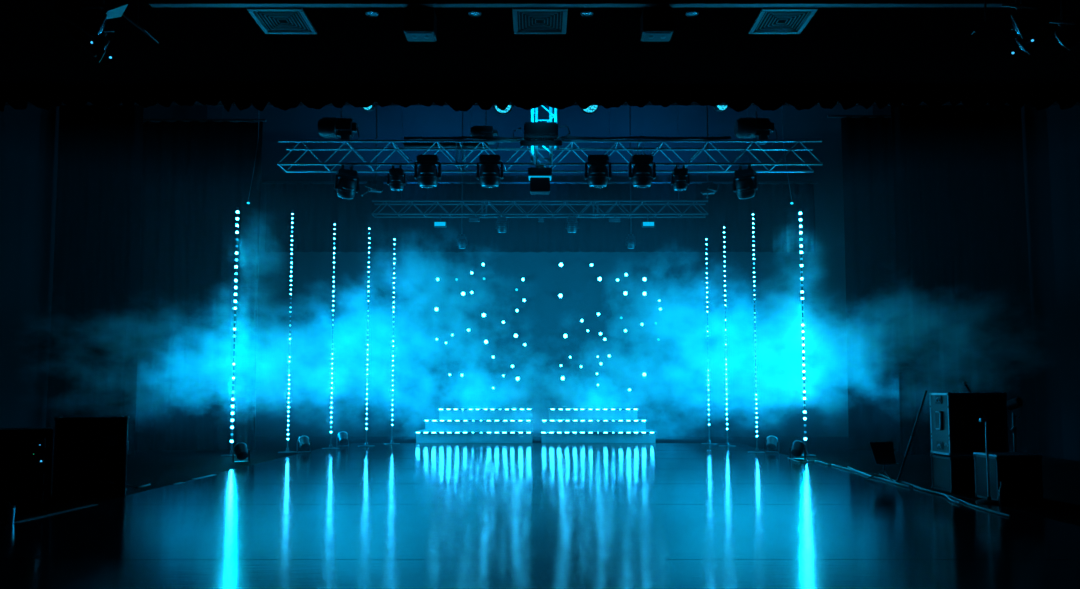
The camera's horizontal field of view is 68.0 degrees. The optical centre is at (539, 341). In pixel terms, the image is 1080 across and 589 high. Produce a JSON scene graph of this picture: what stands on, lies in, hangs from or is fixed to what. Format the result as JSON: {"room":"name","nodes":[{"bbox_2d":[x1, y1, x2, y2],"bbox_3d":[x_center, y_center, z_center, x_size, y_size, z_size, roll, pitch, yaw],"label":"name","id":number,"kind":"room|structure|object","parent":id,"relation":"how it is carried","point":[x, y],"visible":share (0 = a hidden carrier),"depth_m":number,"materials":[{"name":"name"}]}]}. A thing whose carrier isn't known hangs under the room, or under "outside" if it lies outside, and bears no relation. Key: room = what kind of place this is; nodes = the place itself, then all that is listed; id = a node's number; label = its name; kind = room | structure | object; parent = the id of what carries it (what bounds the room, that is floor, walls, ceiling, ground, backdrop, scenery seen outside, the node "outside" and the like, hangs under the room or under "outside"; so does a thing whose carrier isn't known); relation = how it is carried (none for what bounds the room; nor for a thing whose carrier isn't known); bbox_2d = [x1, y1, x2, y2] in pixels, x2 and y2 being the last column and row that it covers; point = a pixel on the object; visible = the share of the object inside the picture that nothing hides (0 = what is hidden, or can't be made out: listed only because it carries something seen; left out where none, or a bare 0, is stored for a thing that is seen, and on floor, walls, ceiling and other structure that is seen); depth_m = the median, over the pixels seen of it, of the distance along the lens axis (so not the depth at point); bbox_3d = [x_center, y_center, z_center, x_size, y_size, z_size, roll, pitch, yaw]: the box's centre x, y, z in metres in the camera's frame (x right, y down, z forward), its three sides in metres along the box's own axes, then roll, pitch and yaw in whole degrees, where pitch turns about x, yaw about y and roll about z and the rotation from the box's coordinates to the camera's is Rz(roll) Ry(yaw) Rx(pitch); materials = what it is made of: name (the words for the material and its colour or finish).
{"room":"entertainment venue","nodes":[
{"label":"entertainment venue","id":0,"kind":"room"},
{"bbox_2d":[0,105,206,427],"bbox_3d":[-8.300,-2.864,9.711,0.200,9.400,21.000,0,-4,0],"label":"wall","id":1,"kind":"structure","parent":0,"point":[29,136],"depth_m":12.80,"materials":[{"name":"black paint"}]},
{"bbox_2d":[207,105,872,436],"bbox_3d":[0.000,-2.210,19.589,16.400,9.000,0.200,0,-4,0],"label":"wall","id":2,"kind":"structure","parent":0,"point":[672,396],"depth_m":19.39,"materials":[{"name":"black fabric"}]},
{"bbox_2d":[0,0,1079,89],"bbox_3d":[0.000,-3.864,5.217,16.400,0.200,12.000,0,-4,0],"label":"ceiling","id":3,"kind":"structure","parent":0,"point":[217,48],"depth_m":9.54,"materials":[{"name":"black paint"}]},
{"bbox_2d":[65,0,113,58],"bbox_3d":[-4.375,-3.157,7.885,0.481,0.858,0.366,0,-4,0],"label":"spotlight","id":4,"kind":"object","parent":3,"relation":"hanging from","point":[86,40],"visible":0.62,"depth_m":7.81,"materials":[{"name":"black plastic"}]},
{"bbox_2d":[53,0,127,61],"bbox_3d":[-4.028,-3.100,7.168,0.559,1.066,0.312,3,-5,-38],"label":"spotlight","id":5,"kind":"object","parent":3,"relation":"hanging from","point":[86,17],"visible":1,"depth_m":7.08,"materials":[{"name":"black plastic"}]},
{"bbox_2d":[114,0,158,42],"bbox_3d":[-4.148,-3.348,8.239,0.320,0.430,0.300,0,-4,0],"label":"bracket","id":6,"kind":"object","parent":3,"relation":"hanging from","point":[137,9],"visible":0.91,"depth_m":8.23,"materials":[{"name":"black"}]},
{"bbox_2d":[246,7,316,33],"bbox_3d":[-2.816,-3.516,8.765,0.590,0.024,0.590,0,-4,0],"label":"ceiling vent","id":7,"kind":"object","parent":3,"relation":"in","point":[272,20],"visible":1,"depth_m":8.75,"materials":[{"name":"metal"}]},
{"bbox_2d":[365,10,378,16],"bbox_3d":[-1.808,-3.534,8.609,0.142,0.018,0.142,0,-4,0],"label":"recessed light","id":8,"kind":"object","parent":3,"relation":"in","point":[371,13],"visible":1,"depth_m":8.60,"materials":[{"name":"glass"}]},
{"bbox_2d":[404,8,436,40],"bbox_3d":[-1.287,-3.430,8.611,0.320,0.314,0.269,0,-4,0],"label":"loudspeaker","id":9,"kind":"object","parent":3,"relation":"hanging from","point":[420,24],"visible":0.98,"depth_m":8.48,"materials":[{"name":"black plastic"}]},
{"bbox_2d":[405,8,431,28],"bbox_3d":[-1.287,-3.445,8.482,0.280,0.260,0.010,0,-4,0],"label":"grille","id":10,"kind":"object","parent":9,"relation":"attached to","point":[415,18],"depth_m":8.48,"materials":[{"name":"black"}]},
{"bbox_2d":[468,10,481,16],"bbox_3d":[-0.700,-3.534,8.609,0.142,0.018,0.142,0,-4,0],"label":"recessed light","id":11,"kind":"object","parent":3,"relation":"in","point":[474,13],"visible":1,"depth_m":8.60,"materials":[{"name":"glass"}]},
{"bbox_2d":[0,88,1079,111],"bbox_3d":[0.004,-3.246,10.739,16.309,0.303,0.102,0,-4,0],"label":"valance curtain","id":12,"kind":"object","parent":3,"relation":"hanging from","point":[458,99],"visible":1,"depth_m":10.73,"materials":[{"name":"black fabric"}]},
{"bbox_2d":[512,7,567,33],"bbox_3d":[0.000,-3.516,8.765,0.590,0.024,0.590,0,-4,0],"label":"ceiling vent","id":13,"kind":"object","parent":3,"relation":"in","point":[526,20],"visible":1,"depth_m":8.75,"materials":[{"name":"metal"}]},
{"bbox_2d":[148,3,1013,6],"bbox_3d":[0.433,-3.545,8.417,9.071,0.012,0.080,0,-4,0],"label":"trim","id":14,"kind":"structure","parent":3,"relation":"attached to","point":[150,4],"depth_m":8.39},
{"bbox_2d":[580,10,593,16],"bbox_3d":[0.506,-3.534,8.609,0.142,0.018,0.142,0,-4,0],"label":"recessed light","id":15,"kind":"object","parent":3,"relation":"in","point":[586,13],"visible":1,"depth_m":8.60,"materials":[{"name":"glass"}]},
{"bbox_2d":[640,8,672,40],"bbox_3d":[1.256,-3.430,8.611,0.320,0.314,0.269,0,-4,0],"label":"loudspeaker","id":16,"kind":"object","parent":3,"relation":"hanging from","point":[656,24],"visible":0.97,"depth_m":8.48,"materials":[{"name":"black plastic"}]},
{"bbox_2d":[685,10,698,16],"bbox_3d":[1.636,-3.534,8.609,0.142,0.018,0.142,0,-4,0],"label":"recessed light","id":17,"kind":"object","parent":3,"relation":"in","point":[692,13],"visible":1,"depth_m":8.60,"materials":[{"name":"glass"}]},
{"bbox_2d":[748,7,817,33],"bbox_3d":[2.652,-3.516,8.765,0.590,0.024,0.590,0,-4,0],"label":"ceiling vent","id":18,"kind":"object","parent":3,"relation":"in","point":[770,20],"visible":1,"depth_m":8.75,"materials":[{"name":"metal"}]},
{"bbox_2d":[971,0,1000,34],"bbox_3d":[4.534,-3.352,8.139,0.277,0.434,0.080,0,-4,0],"label":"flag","id":19,"kind":"object","parent":3,"relation":"hanging from","point":[985,6],"visible":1,"depth_m":8.13,"materials":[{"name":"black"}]},
{"bbox_2d":[1002,0,1065,38],"bbox_3d":[4.410,-3.182,7.147,0.465,0.904,0.285,-4,-5,45],"label":"spotlight","id":20,"kind":"object","parent":3,"relation":"hanging from","point":[1030,17],"visible":0.96,"depth_m":7.06,"materials":[{"name":"black plastic"}]},
{"bbox_2d":[1010,0,1059,54],"bbox_3d":[4.811,-3.179,7.886,0.507,0.813,0.366,0,-4,0],"label":"spotlight","id":21,"kind":"object","parent":3,"relation":"hanging from","point":[1032,42],"visible":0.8,"depth_m":7.83,"materials":[{"name":"black plastic"}]},
{"bbox_2d":[1049,0,1079,49],"bbox_3d":[4.511,-3.065,6.721,0.240,1.194,0.361,2,-4,-29],"label":"spotlight","id":22,"kind":"object","parent":3,"relation":"hanging from","point":[1068,35],"visible":1,"depth_m":6.70,"materials":[{"name":"black plastic"}]},
{"bbox_2d":[0,437,1079,525],"bbox_3d":[0.000,1.726,9.406,16.400,0.200,21.000,0,-4,0],"label":"floor","id":23,"kind":"structure","parent":0,"point":[158,468],"depth_m":11.37,"materials":[{"name":"black"}]},
{"bbox_2d":[5,502,15,524],"bbox_3d":[-4.121,1.328,6.221,0.074,0.172,0.074,0,-4,0],"label":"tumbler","id":24,"kind":"object","parent":23,"relation":"on","point":[10,509],"visible":1,"depth_m":6.20,"materials":[{"name":"metal"}]},
{"bbox_2d":[0,427,52,513],"bbox_3d":[-4.510,1.102,6.876,0.520,0.710,0.458,2,-5,-33],"label":"rack","id":25,"kind":"object","parent":23,"relation":"on","point":[25,453],"visible":0.98,"depth_m":6.75,"materials":[{"name":"black laminate"}]},
{"bbox_2d":[51,415,129,499],"bbox_3d":[-4.497,1.144,8.037,0.638,0.800,0.532,2,-4,-26],"label":"road case","id":26,"kind":"object","parent":23,"relation":"on","point":[91,452],"visible":0.99,"depth_m":7.82,"materials":[{"name":"black laminate"}]},
{"bbox_2d":[221,207,238,455],"bbox_3d":[-5.093,-0.191,13.342,0.320,4.146,0.320,0,-4,0],"label":"column","id":27,"kind":"structure","parent":23,"relation":"on","point":[237,209],"depth_m":13.32,"materials":[{"name":"black metal"}]},
{"bbox_2d":[232,443,249,463],"bbox_3d":[-4.407,1.633,11.801,0.234,0.298,0.257,3,-5,-34],"label":"light","id":28,"kind":"object","parent":23,"relation":"on","point":[241,451],"visible":1,"depth_m":11.74,"materials":[{"name":"black metal"}]},
{"bbox_2d":[278,210,296,452],"bbox_3d":[-4.388,-0.210,14.045,0.320,4.276,0.320,0,-4,0],"label":"column","id":29,"kind":"structure","parent":23,"relation":"on","point":[287,450],"depth_m":14.02,"materials":[{"name":"black metal"}]},
{"bbox_2d":[414,408,532,442],"bbox_3d":[-1.380,1.788,17.189,2.468,0.705,1.121,0,-4,0],"label":"steps","id":30,"kind":"structure","parent":23,"relation":"on","point":[453,425],"depth_m":17.12,"materials":[{"name":"paint"}]},
{"bbox_2d":[0,443,1079,588],"bbox_3d":[0.000,1.547,8.266,8.200,0.006,16.700,0,-4,0],"label":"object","id":31,"kind":"structure","parent":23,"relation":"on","point":[380,515],"depth_m":6.02,"materials":[{"name":"black plastic"}]},
{"bbox_2d":[14,504,97,522],"bbox_3d":[-4.067,1.443,6.758,0.060,0.002,1.039,0,-4,2],"label":"tape","id":32,"kind":"object","parent":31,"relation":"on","point":[91,504],"visible":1,"depth_m":6.71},
{"bbox_2d":[297,436,310,452],"bbox_3d":[-4.078,1.768,13.834,0.234,0.298,0.257,2,-4,-29],"label":"light","id":33,"kind":"object","parent":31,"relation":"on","point":[303,441],"visible":1,"depth_m":13.77,"materials":[{"name":"black metal"}]},
{"bbox_2d":[322,220,338,448],"bbox_3d":[-3.897,-0.158,15.043,0.320,4.303,0.320,0,-4,0],"label":"column","id":34,"kind":"structure","parent":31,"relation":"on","point":[330,446],"depth_m":15.02,"materials":[{"name":"black metal"}]},
{"bbox_2d":[337,431,348,446],"bbox_3d":[-3.797,1.873,15.429,0.234,0.298,0.257,2,-4,-23],"label":"light","id":35,"kind":"object","parent":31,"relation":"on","point":[343,437],"visible":1,"depth_m":15.36,"materials":[{"name":"black metal"}]},
{"bbox_2d":[359,225,373,446],"bbox_3d":[-3.388,-0.145,15.744,0.320,4.372,0.320,0,-4,0],"label":"column","id":36,"kind":"structure","parent":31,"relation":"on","point":[366,442],"depth_m":15.71,"materials":[{"name":"black metal"}]},
{"bbox_2d":[385,236,399,443],"bbox_3d":[-3.015,-0.058,16.440,0.320,4.290,0.320,0,-4,0],"label":"column","id":37,"kind":"structure","parent":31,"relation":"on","point":[391,442],"depth_m":16.42,"materials":[{"name":"black metal"}]},
{"bbox_2d":[701,236,715,443],"bbox_3d":[3.447,-0.058,16.440,0.320,4.290,0.320,0,-4,0],"label":"column","id":38,"kind":"structure","parent":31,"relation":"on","point":[708,442],"depth_m":16.43,"materials":[{"name":"black metal"}]},
{"bbox_2d":[720,224,734,446],"bbox_3d":[3.655,-0.156,15.745,0.320,4.394,0.320,0,-4,0],"label":"column","id":39,"kind":"structure","parent":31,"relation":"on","point":[727,442],"depth_m":15.73,"materials":[{"name":"black metal"}]},
{"bbox_2d":[749,210,764,452],"bbox_3d":[3.776,-0.206,14.044,0.320,4.268,0.320,0,-4,0],"label":"column","id":40,"kind":"structure","parent":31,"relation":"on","point":[757,448],"depth_m":14.02,"materials":[{"name":"black metal"}]},
{"bbox_2d":[765,436,778,452],"bbox_3d":[4.009,1.768,13.834,0.234,0.298,0.257,-2,-4,23],"label":"light","id":41,"kind":"object","parent":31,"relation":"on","point":[771,443],"visible":0.99,"depth_m":13.76,"materials":[{"name":"black metal"}]},
{"bbox_2d":[789,440,806,459],"bbox_3d":[3.978,1.669,12.345,0.234,0.298,0.257,-3,-5,34],"label":"light","id":42,"kind":"object","parent":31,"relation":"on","point":[798,447],"visible":0.98,"depth_m":12.28,"materials":[{"name":"black metal"}]},
{"bbox_2d":[787,457,828,464],"bbox_3d":[3.973,1.774,11.911,0.322,0.020,1.240,0,-4,0],"label":"cable","id":43,"kind":"object","parent":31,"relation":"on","point":[787,457],"visible":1,"depth_m":11.85,"materials":[{"name":"rubber"}]},
{"bbox_2d":[831,464,910,487],"bbox_3d":[4.043,1.643,9.935,0.060,0.022,2.728,0,-4,4],"label":"cable","id":44,"kind":"object","parent":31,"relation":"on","point":[831,464],"visible":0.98,"depth_m":9.55,"materials":[{"name":"grey rubber"}]},
{"bbox_2d":[866,442,897,480],"bbox_3d":[4.009,1.384,9.247,0.354,0.448,0.329,1,-4,-14],"label":"music stand","id":45,"kind":"object","parent":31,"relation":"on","point":[883,452],"visible":0.98,"depth_m":9.28,"materials":[{"name":"black metal"}]},
{"bbox_2d":[895,390,926,482],"bbox_3d":[4.087,1.058,8.817,0.040,1.054,0.444,2,-4,-26],"label":"leaning pole","id":46,"kind":"object","parent":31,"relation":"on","point":[925,393],"visible":0.87,"depth_m":8.81,"materials":[{"name":"black plastic"}]},
{"bbox_2d":[847,466,1010,516],"bbox_3d":[4.050,1.566,8.750,0.158,0.018,4.493,0,-4,4],"label":"cable","id":47,"kind":"object","parent":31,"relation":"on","point":[960,500],"visible":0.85,"depth_m":7.49,"materials":[{"name":"rubber"}]},
{"bbox_2d":[913,485,960,503],"bbox_3d":[3.957,1.511,7.951,0.094,0.022,1.352,-1,-4,9],"label":"cable","id":48,"kind":"object","parent":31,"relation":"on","point":[914,486],"visible":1,"depth_m":7.99,"materials":[{"name":"grey rubber"}]},
{"bbox_2d":[540,408,656,442],"bbox_3d":[1.224,1.788,17.189,2.427,0.705,1.121,0,-4,0],"label":"steps","id":49,"kind":"structure","parent":23,"relation":"on","point":[563,425],"depth_m":17.12,"materials":[{"name":"paint"}]},
{"bbox_2d":[799,209,815,455],"bbox_3d":[4.386,-0.180,13.341,0.320,4.123,0.320,0,-4,0],"label":"column","id":50,"kind":"structure","parent":23,"relation":"on","point":[800,210],"depth_m":13.33,"materials":[{"name":"black metal"}]},
{"bbox_2d":[930,454,974,492],"bbox_3d":[4.500,1.377,8.377,0.618,0.380,0.440,0,-4,0],"label":"road case","id":51,"kind":"object","parent":23,"relation":"on","point":[951,474],"visible":0.52,"depth_m":8.18,"materials":[{"name":"black laminate"}]},
{"bbox_2d":[929,392,1007,455],"bbox_3d":[4.493,0.856,8.412,0.632,0.660,0.420,0,-4,0],"label":"flight case","id":52,"kind":"object","parent":51,"relation":"on","point":[956,427],"visible":0.84,"depth_m":8.22,"materials":[{"name":"grey laminate"}]},
{"bbox_2d":[963,381,998,504],"bbox_3d":[4.137,0.931,7.478,0.288,1.131,0.220,-2,-4,30],"label":"microphone stand","id":53,"kind":"object","parent":23,"relation":"on","point":[988,500],"visible":0.97,"depth_m":7.45,"materials":[{"name":"black metal"}]},
{"bbox_2d":[998,481,1006,505],"bbox_3d":[4.180,1.372,7.230,0.066,0.218,0.066,0,-4,0],"label":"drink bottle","id":54,"kind":"object","parent":23,"relation":"on","point":[1002,493],"visible":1,"depth_m":7.21,"materials":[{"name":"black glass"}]},
{"bbox_2d":[973,452,1043,501],"bbox_3d":[4.491,1.297,7.681,0.438,0.447,0.421,0,-4,0],"label":"equipment case","id":55,"kind":"object","parent":23,"relation":"on","point":[1021,473],"visible":0.91,"depth_m":7.49,"materials":[{"name":"black laminate"}]},
{"bbox_2d":[1007,397,1022,451],"bbox_3d":[5.424,1.110,9.046,0.375,0.972,0.430,0,-4,0],"label":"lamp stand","id":56,"kind":"object","parent":23,"relation":"on","point":[1014,403],"visible":0.65,"depth_m":9.03,"materials":[{"name":"black metal"}]},
{"bbox_2d":[5,101,1079,104],"bbox_3d":[0.000,-5.310,11.376,16.400,3.900,0.200,0,-4,0],"label":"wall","id":57,"kind":"structure","parent":0,"point":[88,102],"depth_m":11.32,"materials":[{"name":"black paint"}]},
{"bbox_2d":[873,105,1079,460],"bbox_3d":[8.300,-2.864,9.711,0.200,9.400,21.000,0,-4,0],"label":"wall","id":58,"kind":"structure","parent":0,"point":[1050,135],"depth_m":12.78,"materials":[{"name":"black paint"}]},
{"bbox_3d":[0.000,-7.081,15.652,16.400,0.200,8.700,0,-4,0],"label":"ceiling","id":59,"kind":"structure","parent":0,"visible":0},
{"bbox_2d":[247,114,258,203],"bbox_3d":[-4.745,-4.698,13.340,0.170,4.862,0.040,0,-4,0],"label":"lamp","id":60,"kind":"object","parent":59,"relation":"hanging from","point":[248,202],"visible":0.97,"depth_m":13.23,"materials":[{"name":"grey metal"}]},
{"bbox_2d":[318,108,359,144],"bbox_3d":[-3.106,-5.110,12.565,0.640,4.141,0.320,0,-4,0],"label":"chain hoist","id":61,"kind":"object","parent":59,"relation":"hanging from","point":[328,127],"visible":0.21,"depth_m":12.35,"materials":[{"name":"black metal"}]},
{"bbox_2d":[277,139,822,172],"bbox_3d":[0.152,-2.881,12.418,8.324,0.404,0.449,0,-4,0],"label":"lighting truss","id":62,"kind":"object","parent":61,"relation":"hanging from","point":[457,164],"visible":0.82,"depth_m":12.22,"materials":[{"name":"metal"}]},
{"bbox_2d":[334,164,358,198],"bbox_3d":[-2.945,-2.431,12.187,0.319,0.529,0.327,-1,-4,18],"label":"light","id":63,"kind":"object","parent":62,"relation":"hanging from","point":[346,187],"visible":1,"depth_m":12.10,"materials":[{"name":"black metal"}]},
{"bbox_2d":[387,165,405,190],"bbox_3d":[-2.183,-2.499,12.191,0.252,0.393,0.248,-4,-5,44],"label":"light","id":64,"kind":"object","parent":62,"relation":"hanging from","point":[396,182],"visible":1,"depth_m":12.13,"materials":[{"name":"black metal"}]},
{"bbox_2d":[414,155,441,187],"bbox_3d":[-1.685,-2.566,12.025,0.360,0.508,0.356,-4,-5,44],"label":"light","id":65,"kind":"object","parent":62,"relation":"hanging from","point":[427,174],"visible":1,"depth_m":11.93,"materials":[{"name":"black metal"}]},
{"bbox_2d":[404,142,489,147],"bbox_3d":[-1.466,-3.104,12.613,1.350,0.060,0.120,0,-4,0],"label":"cable tray","id":66,"kind":"object","parent":62,"relation":"on","point":[406,144],"visible":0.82,"depth_m":12.56,"materials":[{"name":"black metal"}]},
{"bbox_2d":[476,155,502,187],"bbox_3d":[-0.753,-2.566,12.025,0.360,0.508,0.356,-4,-5,44],"label":"light","id":67,"kind":"object","parent":62,"relation":"hanging from","point":[490,174],"visible":1,"depth_m":11.93,"materials":[{"name":"black metal"}]},
{"bbox_2d":[528,164,551,194],"bbox_3d":[0.000,-2.481,12.162,0.360,0.435,0.218,0,-4,0],"label":"box light","id":68,"kind":"object","parent":62,"relation":"hanging from","point":[539,176],"visible":0.99,"depth_m":12.07,"materials":[{"name":"black metal"}]},
{"bbox_2d":[404,136,730,139],"bbox_3d":[0.416,-3.118,12.233,4.999,0.051,0.084,0,-4,0],"label":"cable bundle","id":69,"kind":"object","parent":62,"relation":"on","point":[457,137],"visible":0.91,"depth_m":12.22,"materials":[{"name":"rubber"}]},
{"bbox_2d":[585,155,611,187],"bbox_3d":[0.871,-2.566,12.025,0.360,0.508,0.356,-4,-5,44],"label":"light","id":70,"kind":"object","parent":62,"relation":"hanging from","point":[597,174],"visible":1,"depth_m":11.93,"materials":[{"name":"black metal"}]},
{"bbox_2d":[628,155,655,187],"bbox_3d":[1.533,-2.566,12.025,0.360,0.508,0.356,-4,-5,44],"label":"light","id":71,"kind":"object","parent":62,"relation":"hanging from","point":[642,174],"visible":1,"depth_m":11.93,"materials":[{"name":"black metal"}]},
{"bbox_2d":[671,165,689,190],"bbox_3d":[2.135,-2.499,12.191,0.252,0.393,0.248,-4,-5,44],"label":"light","id":72,"kind":"object","parent":62,"relation":"hanging from","point":[680,182],"visible":1,"depth_m":12.13,"materials":[{"name":"black metal"}]},
{"bbox_2d":[733,164,757,198],"bbox_3d":[3.128,-2.431,12.187,0.327,0.529,0.319,1,-4,-15],"label":"light","id":73,"kind":"object","parent":62,"relation":"hanging from","point":[745,187],"visible":1,"depth_m":12.10,"materials":[{"name":"black metal"}]},
{"bbox_2d":[361,105,383,195],"bbox_3d":[-2.865,-4.781,13.800,0.369,4.634,0.206,2,-4,-23],"label":"lamp","id":74,"kind":"object","parent":59,"relation":"hanging from","point":[375,186],"visible":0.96,"depth_m":13.66,"materials":[{"name":"metal"}]},
{"bbox_2d":[471,111,499,149],"bbox_3d":[-0.845,-5.071,12.563,0.451,4.219,0.260,0,-4,0],"label":"chain hoist","id":75,"kind":"object","parent":59,"relation":"hanging from","point":[486,131],"visible":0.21,"depth_m":12.37,"materials":[{"name":"black metal"}]},
{"bbox_2d":[262,110,817,183],"bbox_3d":[0.000,-5.252,19.089,13.200,2.995,0.048,0,-4,0],"label":"pipe","id":76,"kind":"object","parent":59,"relation":"hanging from","point":[331,182],"visible":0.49,"depth_m":18.98,"materials":[{"name":"black metal"}]},
{"bbox_2d":[265,183,815,252],"bbox_3d":[0.010,-2.937,18.937,13.020,1.630,0.138,0,-4,0],"label":"curtain","id":77,"kind":"object","parent":76,"relation":"hanging from","point":[315,207],"visible":0.83,"depth_m":18.93,"materials":[{"name":"black fabric"}]},
{"bbox_2d":[513,105,569,165],"bbox_3d":[0.022,-4.945,12.060,0.862,4.537,0.434,0,-4,0],"label":"truss tower","id":78,"kind":"object","parent":59,"relation":"hanging from","point":[536,133],"visible":0.61,"depth_m":11.82,"materials":[{"name":"metal"}]},
{"bbox_2d":[629,105,631,233],"bbox_3d":[2.059,-4.624,18.246,0.028,4.361,0.028,0,-4,0],"label":"pipe","id":79,"kind":"object","parent":59,"relation":"hanging from","point":[629,105],"visible":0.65,"depth_m":18.20,"materials":[{"name":"black metal"}]},
{"bbox_2d":[626,234,635,248],"bbox_3d":[2.059,-2.269,18.089,0.210,0.336,0.205,4,-5,-44],"label":"light","id":80,"kind":"object","parent":79,"relation":"hanging from","point":[630,243],"visible":1,"depth_m":18.04,"materials":[{"name":"black metal"}]},
{"bbox_2d":[700,105,718,197],"bbox_3d":[2.907,-4.763,13.810,0.313,4.669,0.204,-2,-4,23],"label":"lamp","id":81,"kind":"object","parent":59,"relation":"hanging from","point":[707,188],"visible":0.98,"depth_m":13.66,"materials":[{"name":"metal"}]},
{"bbox_2d":[734,105,777,144],"bbox_3d":[3.366,-5.110,12.565,0.640,4.141,0.320,0,-4,0],"label":"chain hoist","id":82,"kind":"object","parent":59,"relation":"hanging from","point":[744,127],"visible":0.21,"depth_m":12.35,"materials":[{"name":"black metal"}]},
{"bbox_2d":[782,106,792,203],"bbox_3d":[4.095,-4.696,13.340,0.157,4.865,0.040,0,-4,0],"label":"lamp","id":83,"kind":"object","parent":59,"relation":"hanging from","point":[782,106],"visible":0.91,"depth_m":13.23,"materials":[{"name":"grey metal"}]},
{"bbox_3d":[-6.589,-5.529,14.698,3.182,3.022,0.048,0,-4,0],"label":"pipe","id":84,"kind":"object","parent":59,"relation":"hanging from","visible":0},
{"bbox_2d":[135,121,262,450],"bbox_3d":[-6.600,-1.046,14.398,3.099,5.950,0.169,0,-4,0],"label":"curtain","id":85,"kind":"object","parent":84,"relation":"hanging from","point":[196,175],"visible":0.69,"depth_m":14.39,"materials":[{"name":"black fabric"}]},
{"bbox_3d":[-1.765,-4.624,18.246,0.028,4.361,0.028,0,-4,0],"label":"pipe","id":86,"kind":"object","parent":59,"relation":"hanging from","visible":0},
{"bbox_2d":[457,234,466,248],"bbox_3d":[-1.764,-2.269,18.089,0.210,0.336,0.205,4,-5,-44],"label":"light","id":87,"kind":"object","parent":86,"relation":"hanging from","point":[461,244],"visible":1,"depth_m":18.04,"materials":[{"name":"black metal"}]},
{"bbox_3d":[6.715,-5.566,14.700,2.931,2.948,0.048,0,-4,0],"label":"pipe","id":88,"kind":"object","parent":59,"relation":"hanging from","visible":0},
{"bbox_2d":[841,117,899,449],"bbox_3d":[6.830,-1.083,14.400,2.659,6.025,0.173,0,-4,0],"label":"curtain","id":89,"kind":"object","parent":88,"relation":"hanging from","point":[867,156],"visible":0.3,"depth_m":14.40,"materials":[{"name":"black fabric"}]},
{"bbox_3d":[0.000,-5.456,11.786,8.800,3.554,0.048,0,-4,0],"label":"pipe","id":90,"kind":"object","parent":59,"relation":"hanging from","visible":0},
{"bbox_2d":[362,105,374,110],"bbox_3d":[-2.469,-3.507,11.586,0.182,0.413,0.343,0,-4,0],"label":"can","id":91,"kind":"object","parent":90,"relation":"hanging from","point":[372,107],"visible":0.32,"depth_m":11.44,"materials":[{"name":"black metal"}]},
{"bbox_2d":[493,105,513,114],"bbox_3d":[-0.530,-3.482,11.584,0.303,0.463,0.360,0,-4,0],"label":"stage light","id":92,"kind":"object","parent":90,"relation":"hanging from","point":[508,109],"visible":0.43,"depth_m":11.44,"materials":[{"name":"black metal"}]},
{"bbox_2d":[579,105,599,113],"bbox_3d":[0.709,-3.486,11.584,0.303,0.456,0.360,0,-4,0],"label":"can","id":93,"kind":"object","parent":90,"relation":"hanging from","point":[591,109],"visible":0.43,"depth_m":11.44,"materials":[{"name":"black metal"}]},
{"bbox_2d":[714,105,727,111],"bbox_3d":[2.605,-3.505,11.586,0.193,0.418,0.344,0,-4,0],"label":"can","id":94,"kind":"object","parent":90,"relation":"hanging from","point":[719,108],"visible":0.48,"depth_m":11.44,"materials":[{"name":"black metal"}]},
{"bbox_3d":[-3.053,-4.970,17.707,0.010,3.780,0.012,0,-4,0],"label":"cable","id":95,"kind":"object","parent":59,"relation":"hanging from","visible":0},
{"bbox_2d":[372,200,707,217],"bbox_3d":[-0.001,-2.922,17.572,7.341,0.338,0.334,0,-4,0],"label":"lighting truss","id":96,"kind":"object","parent":95,"relation":"hanging from","point":[383,201],"visible":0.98,"depth_m":17.43,"materials":[{"name":"grey metal"}]},
{"bbox_2d":[434,215,446,226],"bbox_3d":[-2.176,-2.646,17.458,0.270,0.278,0.111,0,-4,0],"label":"panel light","id":97,"kind":"object","parent":96,"relation":"hanging from","point":[439,223],"visible":1,"depth_m":17.40,"materials":[{"name":"black plastic"}]},
{"bbox_2d":[469,215,479,221],"bbox_3d":[-1.437,-2.707,17.462,0.230,0.155,0.111,0,-4,0],"label":"panel light","id":98,"kind":"object","parent":96,"relation":"hanging from","point":[471,219],"visible":1,"depth_m":17.41,"materials":[{"name":"black plastic"}]},
{"bbox_2d":[495,215,507,232],"bbox_3d":[-0.827,-2.565,17.407,0.251,0.400,0.248,4,-5,-44],"label":"light","id":99,"kind":"object","parent":96,"relation":"hanging from","point":[501,227],"visible":1,"depth_m":17.34,"materials":[{"name":"black metal"}]},
{"bbox_2d":[566,215,578,232],"bbox_3d":[0.697,-2.565,17.407,0.251,0.400,0.248,4,-5,-44],"label":"light","id":100,"kind":"object","parent":96,"relation":"hanging from","point":[571,227],"visible":1,"depth_m":17.34,"materials":[{"name":"black metal"}]},
{"bbox_2d":[609,215,620,221],"bbox_3d":[1.633,-2.704,17.462,0.250,0.161,0.111,0,-4,0],"label":"panel light","id":101,"kind":"object","parent":96,"relation":"hanging from","point":[614,219],"visible":1,"depth_m":17.40,"materials":[{"name":"black plastic"}]},
{"bbox_2d":[642,215,654,226],"bbox_3d":[2.361,-2.646,17.458,0.270,0.278,0.111,0,-4,0],"label":"panel light","id":102,"kind":"object","parent":96,"relation":"hanging from","point":[647,223],"visible":1,"depth_m":17.41,"materials":[{"name":"black plastic"}]},
{"bbox_3d":[-7.430,-5.913,13.671,1.501,2.393,0.048,0,-4,0],"label":"pipe","id":103,"kind":"object","parent":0,"visible":0},
{"bbox_2d":[45,105,143,454],"bbox_3d":[-7.421,-1.429,13.372,1.457,6.580,0.148,0,-4,0],"label":"curtain","id":104,"kind":"object","parent":103,"relation":"hanging from","point":[92,370],"visible":0.79,"depth_m":13.36,"materials":[{"name":"black fabric"}]},
{"bbox_3d":[7.047,-5.913,13.671,2.267,2.393,0.048,0,-4,0],"label":"pipe","id":105,"kind":"object","parent":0,"visible":0},
{"bbox_2d":[891,105,1038,454],"bbox_3d":[7.056,-1.429,13.368,2.220,6.580,0.152,0,-4,0],"label":"curtain","id":106,"kind":"object","parent":105,"relation":"hanging from","point":[964,300],"visible":0.77,"depth_m":13.36,"materials":[{"name":"black fabric"}]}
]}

